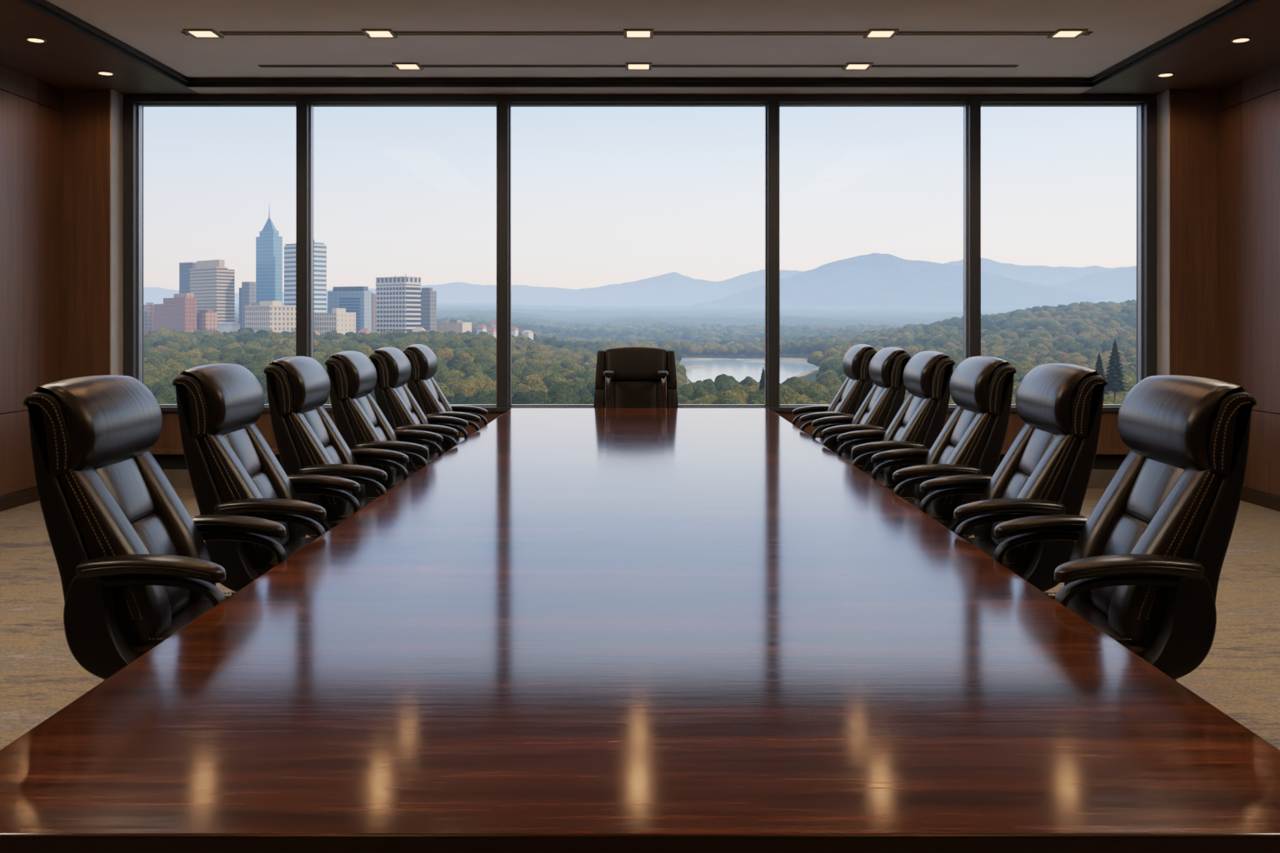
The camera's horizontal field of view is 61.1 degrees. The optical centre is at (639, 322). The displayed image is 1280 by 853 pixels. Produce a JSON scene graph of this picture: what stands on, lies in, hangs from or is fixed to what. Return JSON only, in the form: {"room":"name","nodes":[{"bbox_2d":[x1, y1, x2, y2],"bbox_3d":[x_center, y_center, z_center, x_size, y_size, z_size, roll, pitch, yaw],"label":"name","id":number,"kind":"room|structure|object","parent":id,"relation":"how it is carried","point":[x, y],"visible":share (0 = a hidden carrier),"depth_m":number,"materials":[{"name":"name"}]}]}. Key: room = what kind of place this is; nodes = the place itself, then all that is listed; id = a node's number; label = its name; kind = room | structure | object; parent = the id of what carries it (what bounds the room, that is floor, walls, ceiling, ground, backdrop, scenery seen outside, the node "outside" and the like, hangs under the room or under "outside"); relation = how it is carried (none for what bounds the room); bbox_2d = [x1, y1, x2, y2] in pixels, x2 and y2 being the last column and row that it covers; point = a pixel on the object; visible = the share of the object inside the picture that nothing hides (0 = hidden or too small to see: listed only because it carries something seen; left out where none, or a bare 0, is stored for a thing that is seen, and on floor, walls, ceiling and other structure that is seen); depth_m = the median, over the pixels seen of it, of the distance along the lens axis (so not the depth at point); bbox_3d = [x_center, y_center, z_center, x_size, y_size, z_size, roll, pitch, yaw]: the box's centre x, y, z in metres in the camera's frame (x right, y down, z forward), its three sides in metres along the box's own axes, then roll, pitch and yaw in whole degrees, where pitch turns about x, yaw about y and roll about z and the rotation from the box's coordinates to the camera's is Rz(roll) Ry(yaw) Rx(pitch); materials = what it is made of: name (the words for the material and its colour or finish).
{"room":"corporate boardroom","nodes":[
{"label":"corporate boardroom","id":0,"kind":"room"},
{"bbox_2d":[0,64,62,496],"bbox_3d":[-4.700,-0.282,2.850,0.200,3.285,12.500,0,0,0],"label":"wall","id":1,"kind":"structure","parent":0,"point":[31,115],"depth_m":8.11,"materials":[{"name":"brown wood"}]},
{"bbox_2d":[0,486,39,511],"bbox_3d":[-4.604,1.308,2.720,0.032,0.105,11.840,0,0,0],"label":"baseboard","id":2,"kind":"structure","parent":1,"relation":"attached to","point":[13,500],"depth_m":8.00,"materials":[{"name":"brown wood"}]},
{"bbox_2d":[0,0,199,94],"bbox_3d":[-4.090,-1.893,2.850,1.020,0.065,12.100,0,0,0],"label":"soffit","id":3,"kind":"object","parent":1,"relation":"attached to","point":[69,58],"depth_m":7.64,"materials":[{"name":"brown wood"}]},
{"bbox_2d":[25,36,46,43],"bbox_3d":[-3.970,-1.855,7.120,0.124,0.010,0.124,0,0,0],"label":"recessed light","id":4,"kind":"object","parent":3,"relation":"in","point":[37,40],"visible":1,"depth_m":7.11,"materials":[{"name":"metal"}]},
{"bbox_2d":[96,70,114,75],"bbox_3d":[-3.980,-1.855,8.070,0.124,0.010,0.124,0,0,0],"label":"recessed light","id":5,"kind":"object","parent":3,"relation":"in","point":[100,72],"visible":1,"depth_m":8.06,"materials":[{"name":"white"}]},
{"bbox_2d":[46,0,1233,77],"bbox_3d":[0.000,-2.025,2.850,9.600,0.200,12.500,0,0,0],"label":"ceiling","id":6,"kind":"structure","parent":0,"point":[1122,29],"depth_m":7.14,"materials":[{"name":"paint"}]},
{"bbox_2d":[18,0,189,87],"bbox_3d":[-3.566,-1.891,2.675,0.041,0.069,11.750,0,0,0],"label":"trim","id":7,"kind":"structure","parent":6,"relation":"attached to","point":[52,11],"depth_m":7.20,"materials":[{"name":"wood"}]},
{"bbox_2d":[182,29,224,38],"bbox_3d":[-2.900,-1.919,7.200,0.196,0.012,0.196,0,0,0],"label":"recessed light","id":8,"kind":"object","parent":6,"relation":"in","point":[196,33],"visible":1,"depth_m":7.20,"materials":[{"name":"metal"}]},
{"bbox_2d":[190,31,217,36],"bbox_3d":[-2.900,-1.922,7.200,0.150,0.006,0.150,0,0,0],"label":"diffuser","id":9,"kind":"object","parent":8,"relation":"attached to","point":[192,33],"depth_m":7.20,"materials":[{"name":"white"}]},
{"bbox_2d":[220,31,370,35],"bbox_3d":[-2.290,-1.921,7.200,0.980,0.008,0.072,0,0,0],"label":"ceiling slot","id":10,"kind":"object","parent":6,"relation":"attached to","point":[224,33],"visible":1,"depth_m":7.19,"materials":[{"name":"metal"}]},
{"bbox_2d":[258,65,399,67],"bbox_3d":[-2.333,-1.921,8.120,1.043,0.008,0.052,0,0,0],"label":"ceiling slot","id":11,"kind":"object","parent":6,"relation":"attached to","point":[260,66],"visible":1,"depth_m":8.12,"materials":[{"name":"metal"}]},
{"bbox_2d":[360,29,397,38],"bbox_3d":[-1.730,-1.919,7.200,0.196,0.012,0.196,0,0,0],"label":"recessed light","id":12,"kind":"object","parent":6,"relation":"in","point":[375,33],"visible":1,"depth_m":7.20,"materials":[{"name":"white"}]},
{"bbox_2d":[366,31,392,36],"bbox_3d":[-1.730,-1.922,7.200,0.150,0.006,0.150,0,0,0],"label":"diffuser","id":13,"kind":"object","parent":12,"relation":"attached to","point":[372,33],"depth_m":7.20,"materials":[{"name":"white"}]},
{"bbox_2d":[391,62,423,69],"bbox_3d":[-1.740,-1.919,8.120,0.196,0.012,0.196,0,0,0],"label":"recessed light","id":14,"kind":"object","parent":6,"relation":"in","point":[402,66],"visible":1,"depth_m":8.11,"materials":[{"name":"white"}]},
{"bbox_2d":[396,65,419,69],"bbox_3d":[-1.740,-1.922,8.120,0.150,0.006,0.150,0,0,0],"label":"diffuser","id":15,"kind":"object","parent":14,"relation":"attached to","point":[401,67],"depth_m":8.14,"materials":[{"name":"white"}]},
{"bbox_2d":[393,31,624,35],"bbox_3d":[-0.861,-1.921,7.200,1.545,0.008,0.072,0,0,0],"label":"ceiling slot","id":16,"kind":"object","parent":6,"relation":"attached to","point":[397,33],"visible":1,"depth_m":7.19,"materials":[{"name":"metal"}]},
{"bbox_2d":[420,65,625,67],"bbox_3d":[-0.868,-1.921,8.120,1.562,0.008,0.052,0,0,0],"label":"ceiling slot","id":17,"kind":"object","parent":6,"relation":"attached to","point":[422,66],"visible":1,"depth_m":8.12,"materials":[{"name":"metal"}]},
{"bbox_2d":[623,29,653,38],"bbox_3d":[-0.010,-1.919,7.200,0.196,0.012,0.196,0,0,0],"label":"recessed light","id":18,"kind":"object","parent":6,"relation":"in","point":[628,33],"visible":1,"depth_m":7.20,"materials":[{"name":"white"}]},
{"bbox_2d":[627,31,649,36],"bbox_3d":[-0.010,-1.922,7.200,0.150,0.006,0.150,0,0,0],"label":"diffuser","id":19,"kind":"object","parent":18,"relation":"attached to","point":[629,33],"depth_m":7.21,"materials":[{"name":"white"}]},
{"bbox_2d":[625,62,651,69],"bbox_3d":[-0.010,-1.919,8.120,0.196,0.012,0.196,0,0,0],"label":"recessed light","id":20,"kind":"object","parent":6,"relation":"in","point":[629,66],"visible":1,"depth_m":8.11,"materials":[{"name":"white"}]},
{"bbox_2d":[628,65,648,69],"bbox_3d":[-0.010,-1.922,8.120,0.150,0.006,0.150,0,0,0],"label":"diffuser","id":21,"kind":"object","parent":20,"relation":"attached to","point":[630,67],"depth_m":8.14,"materials":[{"name":"white"}]},
{"bbox_2d":[186,77,1093,87],"bbox_3d":[0.000,-1.891,8.536,7.160,0.069,0.041,0,0,0],"label":"trim","id":22,"kind":"structure","parent":6,"relation":"attached to","point":[194,82],"depth_m":8.54,"materials":[{"name":"wood"}]},
{"bbox_2d":[188,87,1091,94],"bbox_3d":[0.000,-1.893,8.725,7.160,0.065,0.350,0,0,0],"label":"trim","id":23,"kind":"structure","parent":6,"relation":"attached to","point":[200,90],"depth_m":8.65,"materials":[{"name":"paint"}]},
{"bbox_2d":[651,65,844,67],"bbox_3d":[0.806,-1.921,8.120,1.462,0.008,0.052,0,0,0],"label":"ceiling slot","id":24,"kind":"object","parent":6,"relation":"attached to","point":[652,66],"visible":1,"depth_m":8.12,"materials":[{"name":"metal"}]},
{"bbox_2d":[653,31,867,35],"bbox_3d":[0.795,-1.921,7.200,1.446,0.008,0.072,0,0,0],"label":"ceiling slot","id":25,"kind":"object","parent":6,"relation":"attached to","point":[655,33],"visible":1,"depth_m":7.19,"materials":[{"name":"metal"}]},
{"bbox_2d":[841,62,873,69],"bbox_3d":[1.630,-1.919,8.120,0.196,0.012,0.196,0,0,0],"label":"recessed light","id":26,"kind":"object","parent":6,"relation":"in","point":[848,66],"visible":1,"depth_m":8.11,"materials":[{"name":"white"}]},
{"bbox_2d":[845,65,868,69],"bbox_3d":[1.630,-1.922,8.120,0.150,0.006,0.150,0,0,0],"label":"diffuser","id":27,"kind":"object","parent":26,"relation":"attached to","point":[847,67],"depth_m":8.14,"materials":[{"name":"white"}]},
{"bbox_2d":[863,29,899,38],"bbox_3d":[1.600,-1.919,7.200,0.196,0.012,0.196,0,0,0],"label":"recessed light","id":28,"kind":"object","parent":6,"relation":"in","point":[872,33],"visible":1,"depth_m":7.20,"materials":[{"name":"white"}]},
{"bbox_2d":[868,31,893,36],"bbox_3d":[1.600,-1.922,7.200,0.150,0.006,0.150,0,0,0],"label":"diffuser","id":29,"kind":"object","parent":28,"relation":"attached to","point":[870,33],"depth_m":7.20,"materials":[{"name":"white"}]},
{"bbox_2d":[870,65,1018,67],"bbox_3d":[2.270,-1.921,8.120,1.118,0.008,0.052,0,0,0],"label":"ceiling slot","id":30,"kind":"object","parent":6,"relation":"attached to","point":[872,66],"visible":1,"depth_m":8.12,"materials":[{"name":"metal"}]},
{"bbox_2d":[895,31,1054,35],"bbox_3d":[2.221,-1.921,7.200,1.052,0.008,0.072,0,0,0],"label":"ceiling slot","id":31,"kind":"object","parent":6,"relation":"attached to","point":[898,33],"visible":1,"depth_m":7.19,"materials":[{"name":"metal"}]},
{"bbox_2d":[1047,29,1088,38],"bbox_3d":[2.840,-1.919,7.200,0.196,0.012,0.196,0,0,0],"label":"recessed light","id":32,"kind":"object","parent":6,"relation":"in","point":[1059,33],"visible":1,"depth_m":7.20,"materials":[{"name":"white"}]},
{"bbox_2d":[1053,31,1080,36],"bbox_3d":[2.840,-1.922,7.200,0.150,0.006,0.150,0,0,0],"label":"diffuser","id":33,"kind":"object","parent":32,"relation":"attached to","point":[1057,33],"depth_m":7.20,"materials":[{"name":"white"}]},
{"bbox_2d":[1090,0,1261,87],"bbox_3d":[3.566,-1.891,2.675,0.041,0.069,11.750,0,0,0],"label":"trim","id":34,"kind":"structure","parent":6,"relation":"attached to","point":[1227,11],"depth_m":7.20,"materials":[{"name":"wood"}]},
{"bbox_2d":[0,488,1279,749],"bbox_3d":[0.000,1.460,2.850,9.600,0.200,12.500,0,0,0],"label":"floor","id":35,"kind":"structure","parent":0,"point":[1239,676],"depth_m":4.81,"materials":[{"name":"carpet"}]},
{"bbox_2d":[60,89,123,379],"bbox_3d":[-4.417,-0.250,8.865,0.406,3.220,0.470,0,0,0],"label":"column","id":36,"kind":"structure","parent":35,"relation":"on","point":[92,119],"depth_m":8.63,"materials":[{"name":"brown wood"}]},
{"bbox_2d":[123,94,1156,103],"bbox_3d":[0.000,-1.830,8.925,8.428,0.060,0.190,0,0,0],"label":"trim","id":37,"kind":"structure","parent":36,"relation":"attached to","point":[137,98],"depth_m":8.83,"materials":[{"name":"metal"}]},
{"bbox_2d":[23,375,286,680],"bbox_3d":[-1.068,0.744,2.638,0.629,1.230,0.614,0,0,-3],"label":"chair","id":38,"kind":"object","parent":35,"relation":"on","point":[135,568],"visible":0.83,"depth_m":2.40,"materials":[{"name":"black leather"}]},
{"bbox_2d":[172,363,360,594],"bbox_3d":[-1.068,0.744,3.400,0.629,1.230,0.614,0,0,-3],"label":"chair","id":39,"kind":"object","parent":35,"relation":"on","point":[232,469],"visible":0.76,"depth_m":3.16,"materials":[{"name":"black leather"}]},
{"bbox_2d":[263,355,409,537],"bbox_3d":[-1.068,0.744,4.162,0.629,1.230,0.614,0,0,-3],"label":"chair","id":40,"kind":"object","parent":35,"relation":"on","point":[308,442],"visible":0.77,"depth_m":3.92,"materials":[{"name":"black leather"}]},
{"bbox_2d":[325,350,443,499],"bbox_3d":[-1.068,0.744,4.924,0.629,1.230,0.614,0,0,-3],"label":"chair","id":41,"kind":"object","parent":35,"relation":"on","point":[358,418],"visible":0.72,"depth_m":4.68,"materials":[{"name":"black leather"}]},
{"bbox_2d":[369,347,468,472],"bbox_3d":[-1.068,0.744,5.686,0.629,1.230,0.614,0,0,-3],"label":"chair","id":42,"kind":"object","parent":35,"relation":"on","point":[394,399],"visible":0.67,"depth_m":5.45,"materials":[{"name":"black leather"}]},
{"bbox_2d":[402,344,487,453],"bbox_3d":[-1.068,0.744,6.448,0.629,1.230,0.614,0,0,-3],"label":"chair","id":43,"kind":"object","parent":35,"relation":"on","point":[426,392],"visible":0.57,"depth_m":6.21,"materials":[{"name":"black leather"}]},
{"bbox_2d":[593,346,678,408],"bbox_3d":[-0.024,0.771,7.924,0.648,1.176,0.629,0,0,0],"label":"chair","id":44,"kind":"object","parent":35,"relation":"on","point":[629,377],"visible":0.59,"depth_m":8.09,"materials":[{"name":"black leather"}]},
{"bbox_2d":[0,408,1279,852],"bbox_3d":[0.000,0.980,4.419,1.800,0.760,6.302,0,0,0],"label":"conference table","id":45,"kind":"object","parent":35,"relation":"on","point":[566,630],"visible":1,"depth_m":1.73,"materials":[{"name":"brown wood"}]},
{"bbox_2d":[792,344,877,453],"bbox_3d":[1.065,0.744,6.403,0.629,1.230,0.614,0,0,3],"label":"chair","id":46,"kind":"object","parent":35,"relation":"on","point":[853,392],"visible":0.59,"depth_m":6.21,"materials":[{"name":"black leather"}]},
{"bbox_2d":[811,347,910,472],"bbox_3d":[1.065,0.744,5.641,0.629,1.230,0.614,0,0,3],"label":"chair","id":47,"kind":"object","parent":35,"relation":"on","point":[885,399],"visible":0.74,"depth_m":5.45,"materials":[{"name":"black leather"}]},
{"bbox_2d":[836,350,954,499],"bbox_3d":[1.065,0.744,4.879,0.629,1.230,0.614,0,0,3],"label":"chair","id":48,"kind":"object","parent":35,"relation":"on","point":[921,418],"visible":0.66,"depth_m":4.68,"materials":[{"name":"black leather"}]},
{"bbox_2d":[870,355,1016,537],"bbox_3d":[1.065,0.744,4.117,0.629,1.230,0.614,0,0,3],"label":"chair","id":49,"kind":"object","parent":35,"relation":"on","point":[971,442],"visible":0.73,"depth_m":3.92,"materials":[{"name":"black leather"}]},
{"bbox_2d":[919,363,1107,594],"bbox_3d":[1.065,0.744,3.355,0.629,1.230,0.614,0,0,3],"label":"chair","id":50,"kind":"object","parent":35,"relation":"on","point":[1047,469],"visible":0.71,"depth_m":3.16,"materials":[{"name":"black leather"}]},
{"bbox_2d":[993,375,1256,680],"bbox_3d":[1.065,0.744,2.593,0.629,1.230,0.614,0,0,3],"label":"chair","id":51,"kind":"object","parent":35,"relation":"on","point":[1144,568],"visible":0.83,"depth_m":2.40,"materials":[{"name":"black leather"}]},
{"bbox_2d":[1156,89,1219,379],"bbox_3d":[4.417,-0.250,8.865,0.406,3.220,0.470,0,0,0],"label":"column","id":52,"kind":"structure","parent":35,"relation":"on","point":[1187,119],"depth_m":8.63,"materials":[{"name":"brown wood"}]},
{"bbox_2d":[151,411,1128,469],"bbox_3d":[0.000,1.044,8.985,8.428,0.632,0.230,0,0,0],"label":"wall","id":53,"kind":"structure","parent":0,"point":[170,436],"depth_m":8.87,"materials":[{"name":"brown wood"}]},
{"bbox_2d":[123,101,144,384],"bbox_3d":[-4.175,-0.554,8.925,0.090,2.492,0.190,0,0,0],"label":"trim","id":54,"kind":"structure","parent":53,"relation":"attached to","point":[130,108],"depth_m":8.83,"materials":[{"name":"metal"}]},
{"bbox_2d":[137,103,295,406],"bbox_3d":[-3.467,-0.554,8.925,1.325,2.492,0.050,0,0,0],"label":"window","id":55,"kind":"structure","parent":53,"relation":"in","point":[139,105],"depth_m":8.91,"materials":[{"name":"metal"}]},
{"bbox_2d":[295,101,314,359],"bbox_3d":[-2.760,-0.554,8.925,0.090,2.492,0.190,0,0,0],"label":"trim","id":56,"kind":"structure","parent":53,"relation":"attached to","point":[302,107],"depth_m":8.83,"materials":[{"name":"metal"}]},
{"bbox_2d":[309,103,496,406],"bbox_3d":[-1.941,-0.554,8.925,1.548,2.492,0.050,0,0,0],"label":"window","id":57,"kind":"structure","parent":53,"relation":"in","point":[311,105],"depth_m":8.90,"materials":[{"name":"metal"}]},
{"bbox_2d":[496,101,509,407],"bbox_3d":[-1.122,-0.554,8.925,0.090,2.492,0.190,0,0,0],"label":"trim","id":58,"kind":"structure","parent":53,"relation":"attached to","point":[502,107],"depth_m":8.83,"materials":[{"name":"metal"}]},
{"bbox_2d":[509,103,767,406],"bbox_3d":[-0.016,-0.554,8.925,2.122,2.492,0.050,0,0,0],"label":"window","id":59,"kind":"structure","parent":53,"relation":"in","point":[511,105],"depth_m":8.90,"materials":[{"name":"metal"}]},
{"bbox_2d":[161,469,1118,488],"bbox_3d":[0.000,1.285,8.895,8.428,0.150,0.050,0,0,0],"label":"baseboard","id":60,"kind":"structure","parent":53,"relation":"attached to","point":[178,478],"depth_m":8.87,"materials":[{"name":"wood"}]},
{"bbox_2d":[160,406,1119,411],"bbox_3d":[0.000,0.710,8.925,8.428,0.036,0.190,0,0,0],"label":"trim","id":61,"kind":"structure","parent":53,"relation":"on","point":[162,408],"depth_m":8.83,"materials":[{"name":"metal"}]},
{"bbox_2d":[150,449,1129,454],"bbox_3d":[0.000,1.055,8.840,8.428,0.040,0.060,0,0,0],"label":"trim","id":62,"kind":"structure","parent":53,"relation":"attached to","point":[154,452],"depth_m":8.81,"materials":[{"name":"brown wood"}]},
{"bbox_2d":[767,101,779,407],"bbox_3d":[1.090,-0.554,8.925,0.090,2.492,0.190,0,0,0],"label":"trim","id":63,"kind":"structure","parent":53,"relation":"attached to","point":[772,107],"depth_m":8.83,"materials":[{"name":"metal"}]},
{"bbox_2d":[779,103,967,406],"bbox_3d":[1.913,-0.554,8.925,1.555,2.492,0.050,0,0,0],"label":"window","id":64,"kind":"structure","parent":53,"relation":"in","point":[965,105],"depth_m":8.90,"materials":[{"name":"metal"}]},
{"bbox_2d":[963,101,980,360],"bbox_3d":[2.735,-0.554,8.925,0.090,2.492,0.190,0,0,0],"label":"trim","id":65,"kind":"structure","parent":53,"relation":"attached to","point":[973,107],"depth_m":8.83,"materials":[{"name":"metal"}]},
{"bbox_2d":[980,103,1142,406],"bbox_3d":[3.455,-0.554,8.925,1.350,2.492,0.050,0,0,0],"label":"window","id":66,"kind":"structure","parent":53,"relation":"in","point":[1139,105],"depth_m":8.91,"materials":[{"name":"metal"}]},
{"bbox_2d":[1135,101,1156,384],"bbox_3d":[4.175,-0.554,8.925,0.090,2.492,0.190,0,0,0],"label":"trim","id":67,"kind":"structure","parent":53,"relation":"attached to","point":[1149,108],"depth_m":8.83,"materials":[{"name":"metal"}]},
{"bbox_2d":[1217,64,1279,496],"bbox_3d":[4.700,-0.282,2.850,0.200,3.285,12.500,0,0,0],"label":"wall","id":68,"kind":"structure","parent":0,"point":[1248,115],"depth_m":8.13,"materials":[{"name":"brown wood"}]},
{"bbox_2d":[1080,0,1279,94],"bbox_3d":[4.090,-1.893,2.850,1.020,0.065,12.100,0,0,0],"label":"soffit","id":69,"kind":"object","parent":68,"relation":"attached to","point":[1207,59],"depth_m":7.66,"materials":[{"name":"brown wood"}]},
{"bbox_2d":[1156,72,1174,77],"bbox_3d":[3.940,-1.855,8.120,0.124,0.010,0.124,0,0,0],"label":"recessed light","id":70,"kind":"object","parent":69,"relation":"in","point":[1164,74],"visible":1,"depth_m":8.10,"materials":[{"name":"white"}]},
{"bbox_2d":[1230,36,1251,43],"bbox_3d":[3.950,-1.855,7.120,0.124,0.010,0.124,0,0,0],"label":"recessed light","id":71,"kind":"object","parent":69,"relation":"in","point":[1238,40],"visible":1,"depth_m":7.11,"materials":[{"name":"white"}]},
{"bbox_2d":[1240,486,1279,511],"bbox_3d":[4.604,1.308,2.720,0.032,0.105,11.840,0,0,0],"label":"baseboard","id":72,"kind":"structure","parent":68,"relation":"attached to","point":[1266,500],"depth_m":8.00,"materials":[{"name":"brown wood"}]},
{"label":"outside","id":73,"kind":"structure","parent":0,"visible":0},
{"bbox_2d":[144,281,575,304],"bbox_3d":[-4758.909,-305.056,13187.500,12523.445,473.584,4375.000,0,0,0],"label":"mountains","id":74,"kind":"structure","parent":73,"point":[452,292],"depth_m":8883.94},
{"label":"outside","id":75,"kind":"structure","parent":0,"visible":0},
{"bbox_2d":[492,269,804,306],"bbox_3d":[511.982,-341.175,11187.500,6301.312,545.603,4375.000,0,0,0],"label":"mountains","id":76,"kind":"structure","parent":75,"point":[672,288],"depth_m":8883.94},
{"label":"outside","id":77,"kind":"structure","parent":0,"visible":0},
{"bbox_2d":[943,258,1128,286],"bbox_3d":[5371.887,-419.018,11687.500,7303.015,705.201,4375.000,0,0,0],"label":"mountains","id":78,"kind":"structure","parent":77,"point":[1042,275],"depth_m":8883.94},
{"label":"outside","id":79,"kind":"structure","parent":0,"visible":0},
{"bbox_2d":[144,302,1057,384],"bbox_3d":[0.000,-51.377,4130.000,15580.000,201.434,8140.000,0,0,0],"label":"terrain","id":80,"kind":"structure","parent":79,"point":[681,314],"depth_m":4280.29,"materials":[{"name":"plant"}]},
{"bbox_2d":[144,302,154,333],"bbox_3d":[-573.995,6.049,1267.925,16.450,58.622,6.887,0,0,40],"label":"apartment building","id":81,"kind":"structure","parent":80,"relation":"on","point":[149,307],"depth_m":1262.78,"materials":[{"name":"concrete"}]},
{"bbox_2d":[154,293,196,333],"bbox_3d":[-514.995,1.930,1199.956,75.158,66.860,12.946,0,0,42],"label":"apartment building","id":82,"kind":"structure","parent":80,"relation":"on","point":[178,312],"depth_m":1181.07,"materials":[{"name":"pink brick"}]},
{"bbox_2d":[179,262,196,293],"bbox_3d":[-556.741,-19.355,1342.326,25.655,109.431,14.600,0,0,30],"label":"office tower","id":83,"kind":"structure","parent":80,"relation":"on","point":[184,272],"depth_m":1336.70,"materials":[{"name":"glass"}]},
{"bbox_2d":[196,310,217,332],"bbox_3d":[-477.107,10.872,1192.697,23.234,48.975,13.252,0,0,42],"label":"apartment building","id":84,"kind":"structure","parent":80,"relation":"on","point":[207,320],"depth_m":1185.69,"materials":[{"name":"brick"}]},
{"bbox_2d":[189,259,234,331],"bbox_3d":[-492.445,-17.982,1248.091,60.977,106.683,23.645,0,0,40],"label":"office tower","id":85,"kind":"structure","parent":80,"relation":"on","point":[212,284],"depth_m":1232.93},
{"bbox_2d":[218,322,239,333],"bbox_3d":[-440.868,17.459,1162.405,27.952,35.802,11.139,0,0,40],"label":"house","id":86,"kind":"structure","parent":80,"relation":"on","point":[223,327],"depth_m":1155.69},
{"bbox_2d":[239,281,255,329],"bbox_3d":[-485.333,-7.385,1338.954,18.497,85.491,10.000,0,0,30],"label":"office tower","id":87,"kind":"structure","parent":80,"relation":"on","point":[247,291],"depth_m":1334.74,"materials":[{"name":"stone"}]},
{"bbox_2d":[255,207,282,305],"bbox_3d":[-432.586,-52.993,1263.643,30.588,176.706,13.062,0,0,32],"label":"skyscraper","id":88,"kind":"structure","parent":80,"relation":"on","point":[268,244],"depth_m":1257.55,"materials":[{"name":"blue glass"}]},
{"bbox_2d":[244,300,295,333],"bbox_3d":[-390.388,6.480,1152.813,36.281,57.760,58.527,0,0,-45],"label":"office block","id":89,"kind":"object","parent":80,"relation":"on","point":[265,315],"visible":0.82,"depth_m":1132.78,"materials":[{"name":"concrete"}]},
{"bbox_2d":[284,242,326,313],"bbox_3d":[-379.857,-28.474,1223.223,57.366,127.668,17.330,0,0,34],"label":"skyscraper","id":90,"kind":"structure","parent":80,"relation":"on","point":[320,249],"depth_m":1212.92,"materials":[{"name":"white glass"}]},
{"bbox_2d":[314,308,355,334],"bbox_3d":[-328.613,10.357,1148.947,61.053,50.006,22.933,0,0,42],"label":"office block","id":91,"kind":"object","parent":80,"relation":"on","point":[342,322],"visible":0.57,"depth_m":1130.57,"materials":[{"name":"concrete"}]},
{"bbox_2d":[327,286,371,334],"bbox_3d":[-342.341,-3.401,1276.212,52.063,77.522,14.936,0,0,22],"label":"office block","id":92,"kind":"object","parent":80,"relation":"on","point":[357,300],"visible":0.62,"depth_m":1267.41,"materials":[{"name":"glass"}]},
{"bbox_2d":[371,293,375,332],"bbox_3d":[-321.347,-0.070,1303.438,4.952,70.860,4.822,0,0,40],"label":"office block","id":93,"kind":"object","parent":80,"relation":"on","point":[373,295],"visible":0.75,"depth_m":1301.28,"materials":[{"name":"concrete"}]},
{"bbox_2d":[375,274,420,333],"bbox_3d":[-259.236,-7.926,1161.744,46.175,86.572,22.315,0,0,34],"label":"office tower","id":94,"kind":"structure","parent":80,"relation":"on","point":[397,298],"depth_m":1150.90,"materials":[{"name":"concrete"}]},
{"bbox_2d":[420,287,436,331],"bbox_3d":[-240.158,-2.028,1229.103,16.986,74.775,9.832,0,0,38],"label":"office tower","id":95,"kind":"structure","parent":80,"relation":"on","point":[428,297],"depth_m":1224.23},
{"bbox_2d":[436,320,471,334],"bbox_3d":[-201.706,16.342,1175.653,35.823,38.037,15.468,0,0,30],"label":"office block","id":96,"kind":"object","parent":80,"relation":"on","point":[457,326],"visible":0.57,"depth_m":1169.02,"materials":[{"name":"concrete"}]},
{"bbox_2d":[476,325,486,334],"bbox_3d":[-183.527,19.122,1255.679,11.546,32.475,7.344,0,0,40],"label":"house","id":97,"kind":"structure","parent":80,"relation":"on","point":[481,327],"depth_m":1253.26,"materials":[{"name":"concrete"}]},
{"bbox_2d":[521,330,533,339],"bbox_3d":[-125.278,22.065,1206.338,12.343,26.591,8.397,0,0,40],"label":"house","id":98,"kind":"structure","parent":80,"relation":"on","point":[527,333],"depth_m":1203.19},
{"bbox_2d":[144,299,1135,404],"bbox_3d":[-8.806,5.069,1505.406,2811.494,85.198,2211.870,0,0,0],"label":"forest","id":99,"kind":"object","parent":80,"relation":"on","point":[558,366],"visible":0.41,"depth_m":937.27,"materials":[{"name":"green plant"}]},
{"bbox_2d":[685,360,782,369],"bbox_3d":[104.750,45.860,1189.061,136.900,1.400,225.430,0,0,0],"label":"shore","id":100,"kind":"structure","parent":80,"relation":"on","point":[687,367],"depth_m":1105.46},
{"bbox_2d":[679,359,819,383],"bbox_3d":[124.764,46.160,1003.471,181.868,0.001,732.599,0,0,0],"label":"river","id":101,"kind":"structure","parent":80,"relation":"on","point":[739,370],"depth_m":1081.17,"materials":[{"name":"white liquid"}]},
{"bbox_2d":[757,368,764,390],"bbox_3d":[53.668,29.951,470.191,8.340,21.144,8.829,0,0,0],"label":"conifer tree","id":102,"kind":"object","parent":80,"relation":"on","point":[762,382],"visible":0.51,"depth_m":469.23,"materials":[{"name":"green plant"}]},
{"bbox_2d":[690,253,1106,307],"bbox_3d":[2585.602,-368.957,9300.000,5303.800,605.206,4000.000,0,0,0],"label":"mountains","id":103,"kind":"structure","parent":80,"relation":"on","point":[879,280],"depth_m":8883.94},
{"bbox_2d":[1050,265,1135,303],"bbox_3d":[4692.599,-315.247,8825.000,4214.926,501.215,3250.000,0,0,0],"label":"mountains","id":104,"kind":"structure","parent":80,"relation":"on","point":[1117,286],"depth_m":8883.94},
{"bbox_2d":[1094,353,1109,394],"bbox_3d":[187.305,23.171,442.012,8.773,22.139,8.485,0,0,0],"label":"conifer tree","id":105,"kind":"object","parent":80,"relation":"on","point":[1098,367],"visible":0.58,"depth_m":441.12,"materials":[{"name":"green plant"}]},
{"bbox_2d":[1104,340,1129,401],"bbox_3d":[192.635,19.706,439.817,10.652,26.127,10.294,0,0,0],"label":"conifer tree","id":106,"kind":"object","parent":80,"relation":"on","point":[1115,382],"visible":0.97,"depth_m":438.33,"materials":[{"name":"green plant"}]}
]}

